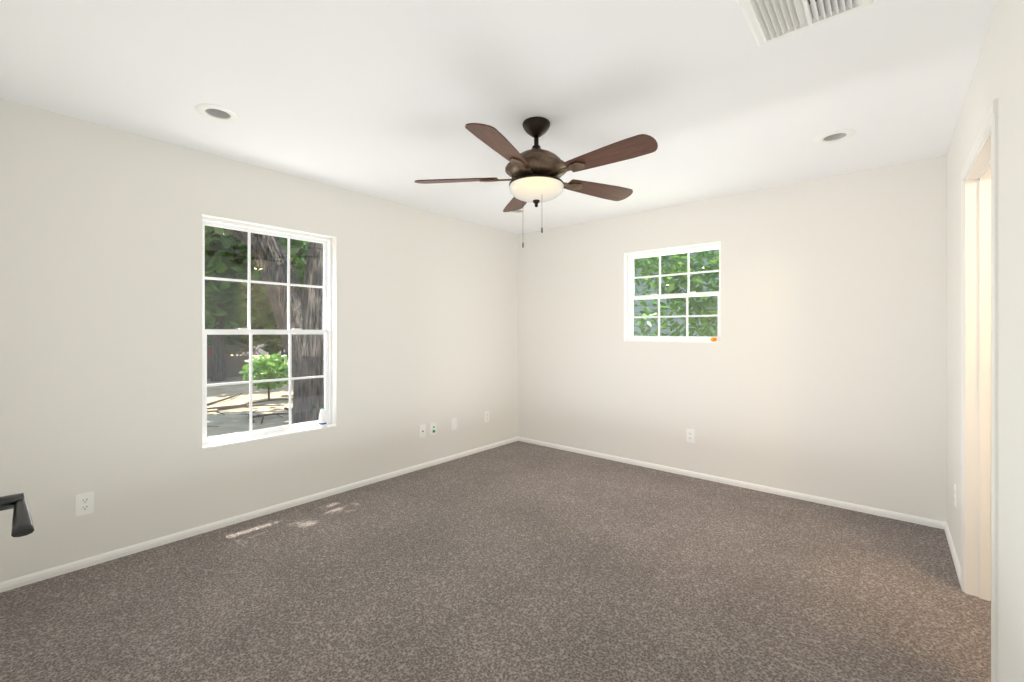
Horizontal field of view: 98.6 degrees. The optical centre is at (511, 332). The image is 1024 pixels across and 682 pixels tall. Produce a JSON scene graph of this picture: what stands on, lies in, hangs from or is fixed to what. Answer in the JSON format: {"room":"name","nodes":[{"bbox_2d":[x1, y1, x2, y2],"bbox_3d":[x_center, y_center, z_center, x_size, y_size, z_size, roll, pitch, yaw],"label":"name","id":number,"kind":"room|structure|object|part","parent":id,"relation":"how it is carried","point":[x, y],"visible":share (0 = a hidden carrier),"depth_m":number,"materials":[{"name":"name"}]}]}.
{"room":"empty bedroom","nodes":[
{"label":"empty bedroom","id":0,"kind":"room"},
{"bbox_2d":[0,99,517,581],"bbox_3d":[-1.308,0.064,3.727,0.150,2.440,4.370,0,0,41],"label":"wall","id":1,"kind":"structure","parent":0,"point":[100,311],"depth_m":2.70,"materials":[{"name":"white paint"}]},
{"bbox_2d":[76,492,93,516],"bbox_3d":[-2.332,0.939,2.406,0.007,0.116,0.072,0,0,41],"label":"electrical outlet","id":2,"kind":"object","parent":1,"relation":"attached to","point":[84,503],"visible":1,"depth_m":2.40,"materials":[{"name":"white plastic"}]},
{"bbox_2d":[0,437,519,592],"bbox_3d":[-1.245,1.261,3.674,0.013,0.046,4.070,0,0,40],"label":"baseboard","id":3,"kind":"structure","parent":1,"relation":"attached to","point":[14,583],"depth_m":2.84,"materials":[{"name":"white wood"}]},
{"bbox_2d":[202,217,331,445],"bbox_3d":[-1.772,-0.001,3.233,0.075,1.510,0.901,0,0,41],"label":"window","id":4,"kind":"structure","parent":1,"relation":"in","point":[326,330],"depth_m":3.21,"materials":[{"name":"white plastic"}]},
{"bbox_2d":[202,424,336,449],"bbox_3d":[-1.716,0.748,3.185,0.074,0.012,0.901,0,0,41],"label":"sill","id":5,"kind":"structure","parent":1,"relation":"attached to","point":[221,444],"depth_m":3.10,"materials":[{"name":"white"}]},
{"bbox_2d":[318,408,327,426],"bbox_3d":[-1.483,0.668,3.455,0.072,0.146,0.072,0,0,41],"label":"air freshener","id":6,"kind":"object","parent":5,"relation":"on","point":[322,421],"visible":1,"depth_m":3.43,"materials":[{"name":"white plastic"}]},
{"bbox_2d":[419,425,425,437],"bbox_3d":[-0.839,0.934,4.149,0.016,0.116,0.072,0,0,41],"label":"outlet","id":7,"kind":"object","parent":1,"relation":"attached to","point":[422,431],"visible":1,"depth_m":4.15,"materials":[{"name":"white plastic"}]},
{"bbox_2d":[430,422,435,434],"bbox_3d":[-0.754,0.934,4.247,0.016,0.116,0.072,0,0,41],"label":"electrical outlet","id":8,"kind":"object","parent":1,"relation":"attached to","point":[432,428],"visible":1,"depth_m":4.24,"materials":[{"name":"white plastic"}]},
{"bbox_2d":[451,418,456,429],"bbox_3d":[-0.586,0.929,4.452,0.006,0.116,0.072,0,0,41],"label":"electrical outlet","id":9,"kind":"object","parent":1,"relation":"attached to","point":[453,423],"visible":1,"depth_m":4.45,"materials":[{"name":"white plastic"}]},
{"bbox_2d":[484,411,488,421],"bbox_3d":[-0.274,0.924,4.817,0.007,0.116,0.072,0,0,41],"label":"electrical outlet","id":10,"kind":"object","parent":1,"relation":"attached to","point":[486,416],"visible":1,"depth_m":4.81,"materials":[{"name":"white plastic"}]},
{"bbox_2d":[0,441,990,681],"bbox_3d":[0.118,1.344,2.510,3.900,0.120,4.370,0,0,41],"label":"floor","id":11,"kind":"structure","parent":0,"point":[518,561],"depth_m":2.16,"materials":[{"name":"carpet"}]},
{"bbox_2d":[0,0,997,234],"bbox_3d":[0.118,-1.226,2.510,3.900,0.140,4.370,0,0,41],"label":"ceiling","id":12,"kind":"structure","parent":0,"point":[388,100],"depth_m":2.06,"materials":[{"name":"white paint"}]},
{"bbox_2d":[195,103,239,121],"bbox_3d":[-1.552,-1.190,2.325,0.200,0.082,0.200,0,0,41],"label":"recessed light","id":13,"kind":"object","parent":12,"relation":"in","point":[217,112],"visible":0.71,"depth_m":2.34,"materials":[{"name":"white"}]},
{"bbox_2d":[508,208,526,213],"bbox_3d":[0.046,-1.190,4.196,0.200,0.082,0.200,0,0,41],"label":"recessed light","id":14,"kind":"object","parent":12,"relation":"in","point":[522,210],"visible":0.48,"depth_m":4.24,"materials":[{"name":"white"}]},
{"bbox_2d":[415,117,657,247],"bbox_3d":[0.169,-0.814,2.398,1.278,0.685,1.321,0,0,41],"label":"ceiling fan","id":15,"kind":"object","parent":12,"relation":"hanging from","point":[536,172],"visible":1,"depth_m":2.31,"materials":[{"name":"brown wood"}]},
{"bbox_3d":[-0.315,-0.856,2.488,0.475,0.038,0.142,0,0,6],"label":"blade","id":16,"kind":"part","parent":15,"relation":"part of","materials":[{"name":"brown wood"}]},
{"bbox_3d":[-0.053,-0.856,2.025,0.142,0.038,0.475,0,0,25],"label":"blade","id":17,"kind":"part","parent":15,"relation":"part of","materials":[{"name":"brown wood"}]},
{"bbox_3d":[0.044,-0.856,2.880,0.142,0.038,0.475,0,0,-12],"label":"blade","id":18,"kind":"part","parent":15,"relation":"part of","materials":[{"name":"brown wood"}]},
{"bbox_3d":[0.135,-0.926,2.436,0.344,0.160,0.344,0,0,40],"label":"motor","id":19,"kind":"part","parent":15,"relation":"part of","materials":[{"name":"brown metal"}]},
{"bbox_3d":[0.135,-0.769,2.436,0.300,0.082,0.300,0,0,40],"label":"lamp shade","id":20,"kind":"part","parent":15,"relation":"part of","materials":[{"name":"white glass"}]},
{"bbox_3d":[0.528,-0.856,2.659,0.475,0.038,0.142,0,0,-29],"label":"blade","id":21,"kind":"part","parent":15,"relation":"part of","materials":[{"name":"brown wood"}]},
{"bbox_3d":[0.468,-0.856,2.131,0.475,0.038,0.142,0,0,43],"label":"blade","id":22,"kind":"part","parent":15,"relation":"part of","materials":[{"name":"brown wood"}]},
{"bbox_2d":[737,0,872,46],"bbox_3d":[1.015,-1.144,1.527,0.360,0.044,0.360,0,0,40],"label":"ceiling vent","id":23,"kind":"object","parent":12,"relation":"in","point":[774,19],"visible":1,"depth_m":1.54,"materials":[{"name":"white metal"}]},
{"bbox_2d":[814,129,855,143],"bbox_3d":[1.909,-1.190,2.604,0.200,0.082,0.200,0,0,41],"label":"recessed light","id":24,"kind":"object","parent":12,"relation":"in","point":[835,136],"visible":0.69,"depth_m":2.62,"materials":[{"name":"white metal"}]},
{"bbox_2d":[518,155,946,521],"bbox_3d":[1.546,0.064,4.065,3.750,2.440,0.150,0,0,41],"label":"wall","id":25,"kind":"structure","parent":0,"point":[820,370],"depth_m":3.49,"materials":[{"name":"white paint"}]},
{"bbox_2d":[624,340,720,342],"bbox_3d":[1.465,0.088,4.079,0.890,0.012,0.074,0,0,41],"label":"sill","id":26,"kind":"structure","parent":25,"relation":"attached to","point":[674,341],"depth_m":3.98,"materials":[{"name":"white"}]},
{"bbox_2d":[627,243,720,341],"bbox_3d":[1.513,-0.341,4.136,0.890,0.870,0.075,0,0,41],"label":"window","id":27,"kind":"structure","parent":25,"relation":"in","point":[631,297],"depth_m":4.14,"materials":[{"name":"white plastic"}]},
{"bbox_2d":[686,429,694,442],"bbox_3d":[1.589,0.924,3.924,0.072,0.116,0.007,0,0,41],"label":"electrical outlet","id":28,"kind":"object","parent":25,"relation":"attached to","point":[690,435],"visible":1,"depth_m":3.92,"materials":[{"name":"white plastic"}]},
{"bbox_2d":[520,437,939,527],"bbox_3d":[1.459,1.261,4.033,3.600,0.046,0.013,0,0,40],"label":"baseboard","id":29,"kind":"structure","parent":25,"relation":"attached to","point":[850,506],"depth_m":3.56,"materials":[{"name":"white wood"}]},
{"bbox_2d":[947,0,1023,681],"bbox_3d":[1.507,0.064,1.225,0.120,2.440,4.220,0,0,41],"label":"wall","id":30,"kind":"structure","parent":0,"point":[999,72],"depth_m":1.45,"materials":[{"name":"white paint"}]},
{"bbox_2d":[940,521,960,585],"bbox_3d":[2.543,1.261,2.542,0.013,0.046,0.830,0,0,40],"label":"baseboard","id":31,"kind":"structure","parent":30,"relation":"attached to","point":[943,525],"depth_m":2.54,"materials":[{"name":"white wood"}]},
{"bbox_2d":[954,484,956,507],"bbox_3d":[2.504,0.924,2.491,0.007,0.116,0.072,0,0,41],"label":"electrical outlet","id":32,"kind":"object","parent":30,"relation":"attached to","point":[955,496],"visible":1,"depth_m":2.46,"materials":[{"name":"white plastic"}]},
{"bbox_2d":[961,98,997,681],"bbox_3d":[2.026,0.236,1.833,0.144,2.096,0.902,0,0,41],"label":"door frame","id":33,"kind":"structure","parent":30,"relation":"attached to","point":[978,380],"depth_m":2.12,"materials":[{"name":"white paint"}]},
{"bbox_3d":[-1.241,0.064,0.895,3.630,2.440,0.150,0,0,40],"label":"wall","id":34,"kind":"structure","parent":0,"visible":0},
{"bbox_2d":[0,492,33,536],"bbox_3d":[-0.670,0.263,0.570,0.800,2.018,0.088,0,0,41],"label":"door handle","id":35,"kind":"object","parent":34,"relation":"in","point":[22,523],"depth_m":0.77,"materials":[{"name":"black metal"}]},
{"label":"outside","id":36,"kind":"structure","parent":0,"visible":0},
{"bbox_2d":[207,353,293,436],"bbox_3d":[-6.897,1.584,12.466,70.000,0.200,70.000,0,0,41],"label":"ground","id":37,"kind":"structure","parent":36,"point":[243,410],"depth_m":8.79,"materials":[{"name":"grey concrete"}]},
{"bbox_2d":[207,345,260,378],"bbox_3d":[-11.565,0.944,11.003,0.100,1.080,9.811,0,0,41],"label":"fence","id":38,"kind":"object","parent":37,"relation":"on","point":[240,362],"depth_m":14.11,"materials":[{"name":"brown wood"}]},
{"bbox_2d":[205,296,285,361],"bbox_3d":[-10.229,-0.172,18.475,5.376,3.511,6.494,0,0,41],"label":"tree","id":39,"kind":"object","parent":37,"relation":"on","point":[256,339],"depth_m":16.69,"materials":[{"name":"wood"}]},
{"bbox_2d":[207,393,292,426],"bbox_3d":[-3.624,1.444,7.537,8.272,0.093,5.593,0,0,41],"label":"twigs","id":40,"kind":"object","parent":37,"relation":"on","point":[233,407],"depth_m":8.45,"materials":[{"name":"brown wood"}]},
{"bbox_2d":[205,229,308,381],"bbox_3d":[-9.068,-2.379,13.409,5.965,7.936,5.844,0,0,41],"label":"tree","id":41,"kind":"object","parent":37,"relation":"on","point":[223,267],"depth_m":12.92,"materials":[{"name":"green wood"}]},
{"bbox_2d":[240,334,284,354],"bbox_3d":[-17.836,-0.966,34.302,7.800,4.900,8.600,0,0,41],"label":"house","id":42,"kind":"structure","parent":37,"relation":"on","point":[259,350],"depth_m":29.85,"materials":[{"name":"white"}]},
{"bbox_2d":[205,225,323,423],"bbox_3d":[-3.929,-3.310,6.596,8.607,9.806,12.238,0,0,41],"label":"tree","id":43,"kind":"object","parent":37,"relation":"on","point":[308,304],"depth_m":6.92,"materials":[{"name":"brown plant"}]},
{"bbox_2d":[238,352,292,399],"bbox_3d":[-5.255,0.986,9.584,1.089,1.096,1.070,0,0,41],"label":"sapling","id":44,"kind":"object","parent":37,"relation":"on","point":[271,369],"depth_m":9.39,"materials":[{"name":"green plant"}]},
{"bbox_2d":[234,243,308,311],"bbox_3d":[-8.404,-3.004,18.369,6.965,9.184,6.684,0,0,41],"label":"tree","id":45,"kind":"object","parent":37,"relation":"on","point":[299,254],"depth_m":16.65,"materials":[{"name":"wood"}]},
{"bbox_2d":[633,249,718,336],"bbox_3d":[5.823,-1.016,9.651,15.600,5.000,5.800,0,0,41],"label":"neighbor house","id":46,"kind":"structure","parent":37,"relation":"on","point":[649,305],"depth_m":8.79,"materials":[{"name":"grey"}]},
{"bbox_2d":[633,249,718,336],"bbox_3d":[3.021,-0.682,5.886,6.052,4.543,2.514,0,0,41],"label":"foliage","id":47,"kind":"object","parent":37,"relation":"on","point":[693,282],"depth_m":5.75,"materials":[{"name":"green plant"}]}
]}

